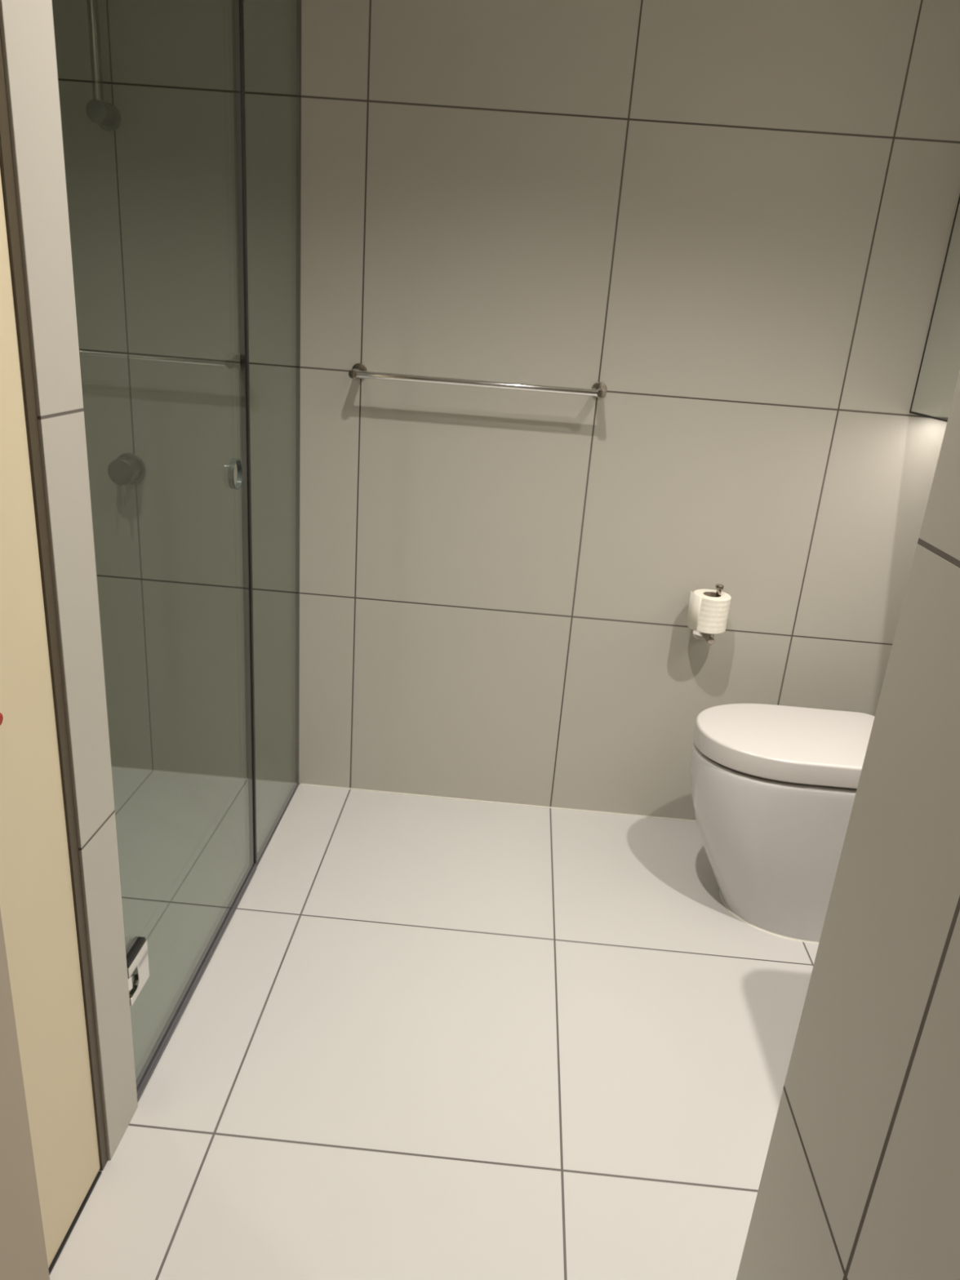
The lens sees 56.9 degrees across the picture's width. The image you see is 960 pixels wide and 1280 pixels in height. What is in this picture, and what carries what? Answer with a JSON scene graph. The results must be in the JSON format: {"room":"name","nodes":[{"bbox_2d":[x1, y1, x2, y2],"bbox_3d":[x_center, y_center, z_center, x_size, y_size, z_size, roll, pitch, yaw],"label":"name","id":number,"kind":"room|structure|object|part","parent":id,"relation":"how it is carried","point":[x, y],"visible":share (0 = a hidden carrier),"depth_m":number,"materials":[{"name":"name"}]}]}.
{"room":"bathroom","nodes":[
{"label":"bathroom","id":0,"kind":"room"},
{"bbox_2d":[0,909,49,1279],"bbox_3d":[-1.035,0.026,0.117,0.910,2.420,1.636,5,20,2],"label":"wall","id":1,"kind":"structure","parent":0,"point":[23,1252],"depth_m":1.15,"materials":[{"name":"brown paint"}]},
{"bbox_2d":[0,169,100,1268],"bbox_3d":[-0.566,-0.235,0.957,0.058,2.394,0.174,5,20,2],"label":"door","id":2,"kind":"structure","parent":1,"relation":"in","point":[37,907],"depth_m":1.14,"materials":[{"name":"beige paint"}]},
{"bbox_2d":[0,712,3,725],"bbox_3d":[-0.561,0.092,1.030,0.006,0.017,0.017,5,20,2],"label":"button","id":3,"kind":"object","parent":2,"relation":"attached to","point":[1,714],"visible":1,"depth_m":1.03,"materials":[{"name":"red plastic"}]},
{"bbox_2d":[48,1170,102,1275],"bbox_3d":[-0.624,0.895,1.363,0.006,0.004,0.171,5,20,2],"label":"trim","id":4,"kind":"structure","parent":1,"relation":"attached to","point":[91,1189],"depth_m":1.36,"materials":[{"name":"black"}]},
{"bbox_2d":[0,0,137,1159],"bbox_3d":[-0.973,-0.332,1.118,0.911,2.420,0.107,5,20,2],"label":"wall","id":5,"kind":"structure","parent":0,"point":[26,26],"depth_m":1.14,"materials":[{"name":"tile"}]},
{"bbox_2d":[0,30,107,1170],"bbox_3d":[-0.979,-0.311,1.059,0.906,2.420,0.020,5,20,2],"label":"trim","id":6,"kind":"structure","parent":5,"relation":"attached to","point":[6,167],"depth_m":1.11,"materials":[{"name":"brown metal"}]},
{"bbox_2d":[125,0,257,1102],"bbox_3d":[-0.519,-0.355,1.526,0.039,2.249,0.729,5,20,2],"label":"shower door","id":7,"kind":"structure","parent":5,"relation":"attached to","point":[136,948],"depth_m":1.81,"materials":[{"name":"grey glass"}]},
{"bbox_3d":[-0.605,0.565,1.514,0.010,0.079,0.073,5,20,2],"label":"clamp plate","id":8,"kind":"part","parent":7,"relation":"part of","materials":[{"name":"silver metal"}]},
{"bbox_2d":[49,766,818,1279],"bbox_3d":[-0.310,1.043,1.172,2.850,0.100,3.420,5,20,2],"label":"floor","id":9,"kind":"structure","parent":0,"point":[424,1037],"depth_m":1.75,"materials":[{"name":"tile"}]},
{"bbox_2d":[256,0,301,867],"bbox_3d":[-0.480,-0.550,2.073,0.014,2.250,0.434,5,20,2],"label":"screen","id":10,"kind":"object","parent":9,"relation":"on","point":[275,824],"visible":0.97,"depth_m":2.31,"materials":[{"name":"grey glass"}]},
{"bbox_3d":[-0.480,-0.551,2.071,0.010,2.246,0.431,5,20,2],"label":"glass pane","id":11,"kind":"part","parent":10,"relation":"part of","materials":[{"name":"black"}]},
{"bbox_2d":[690,703,874,943],"bbox_3d":[0.791,0.449,2.192,0.581,0.480,0.325,5,20,2],"label":"toilet","id":12,"kind":"object","parent":9,"relation":"on","point":[774,788],"visible":0.59,"depth_m":2.06,"materials":[{"name":"ceramic"}]},
{"bbox_3d":[0.758,0.273,2.131,0.460,0.012,0.300,5,20,2],"label":"seat","id":13,"kind":"part","parent":12,"relation":"part of","materials":[{"name":"white plastic"}]},
{"bbox_3d":[0.759,0.245,2.120,0.485,0.053,0.325,5,20,2],"label":"lid","id":14,"kind":"part","parent":12,"relation":"part of","materials":[{"name":"white plastic"}]},
{"bbox_2d":[52,0,959,820],"bbox_3d":[-0.123,-0.693,2.294,2.850,2.420,0.120,5,20,2],"label":"wall","id":15,"kind":"structure","parent":0,"point":[732,219],"depth_m":2.22,"materials":[{"name":"tile"}]},
{"bbox_2d":[85,0,120,131],"bbox_3d":[-0.853,-1.499,1.952,0.060,0.661,0.066,5,20,2],"label":"shower rail","id":16,"kind":"object","parent":15,"relation":"attached to","point":[106,115],"visible":1,"depth_m":2.02,"materials":[{"name":"grey metal"}]},
{"bbox_3d":[-0.875,-1.216,2.050,0.048,0.048,0.058,5,20,2],"label":"mount arm","id":17,"kind":"part","parent":16,"relation":"part of","materials":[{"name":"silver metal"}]},
{"bbox_2d":[107,453,146,506],"bbox_3d":[-0.936,-0.424,2.344,0.084,0.132,0.062,5,20,2],"label":"shower mixer","id":18,"kind":"object","parent":15,"relation":"attached to","point":[129,468],"visible":1,"depth_m":2.31,"materials":[{"name":"grey metal"}]},
{"bbox_3d":[-0.938,-0.384,2.335,0.009,0.063,0.015,5,20,2],"label":"lever","id":19,"kind":"part","parent":18,"relation":"part of","materials":[{"name":"silver metal"}]},
{"bbox_2d":[348,363,606,398],"bbox_3d":[-0.005,-0.640,2.192,0.644,0.038,0.094,5,20,2],"label":"towel rail","id":20,"kind":"object","parent":15,"relation":"attached to","point":[359,371],"visible":1,"depth_m":2.15,"materials":[{"name":"silver metal"}]},
{"bbox_3d":[-0.307,-0.662,2.198,0.021,0.023,0.084,5,20,2],"label":"post","id":21,"kind":"part","parent":20,"relation":"part of","materials":[{"name":"silver metal"}]},
{"bbox_3d":[0.296,-0.609,2.180,0.021,0.023,0.084,5,20,2],"label":"post","id":22,"kind":"part","parent":20,"relation":"part of","materials":[{"name":"silver metal"}]},
{"bbox_2d":[300,783,696,822],"bbox_3d":[0.184,0.496,2.636,1.450,0.003,0.003,5,20,2],"label":"trim","id":23,"kind":"structure","parent":15,"relation":"attached to","point":[300,784],"depth_m":2.64,"materials":[{"name":"beige plastic"}]},
{"bbox_2d":[692,583,724,644],"bbox_3d":[0.609,-0.070,2.362,0.052,0.178,0.087,5,20,2],"label":"toilet roll holder","id":24,"kind":"object","parent":15,"relation":"attached to","point":[709,638],"visible":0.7,"depth_m":2.35,"materials":[{"name":"silver metal"}]},
{"bbox_3d":[0.609,-0.010,2.380,0.019,0.019,0.079,3,20,-5],"label":"arm","id":25,"kind":"part","parent":24,"relation":"part of","materials":[{"name":"silver metal"}]},
{"bbox_2d":[685,589,731,634],"bbox_3d":[0.600,-0.075,2.327,0.100,0.095,0.097,5,20,2],"label":"toilet roll","id":26,"kind":"object","parent":24,"relation":"on","point":[707,613],"visible":1,"depth_m":2.29,"materials":[{"name":"white paper"}]},
{"bbox_3d":[0.618,-0.069,2.330,0.013,0.146,0.013,5,20,2],"label":"upright post","id":27,"kind":"part","parent":24,"relation":"part of","materials":[{"name":"silver metal"}]},
{"bbox_2d":[736,372,959,1279],"bbox_3d":[0.736,0.234,-0.081,0.835,2.420,1.730,5,20,2],"label":"wall","id":28,"kind":"structure","parent":0,"point":[860,1178],"depth_m":0.73,"materials":[{"name":"tile"}]},
{"bbox_3d":[1.187,-0.289,1.459,0.120,2.420,1.570,5,20,2],"label":"wall","id":29,"kind":"structure","parent":0,"visible":0},
{"bbox_2d":[909,195,959,422],"bbox_3d":[1.114,-0.760,1.439,0.107,0.894,1.300,5,20,2],"label":"upper cabinet","id":30,"kind":"object","parent":29,"relation":"attached to","point":[939,371],"visible":0.98,"depth_m":2.06,"materials":[{"name":"grey"}]},
{"bbox_3d":[1.051,-0.457,1.897,0.007,0.004,0.648,5,20,2],"label":"edge trim","id":31,"kind":"part","parent":30,"relation":"part of","materials":[{"name":"black"}]}
]}

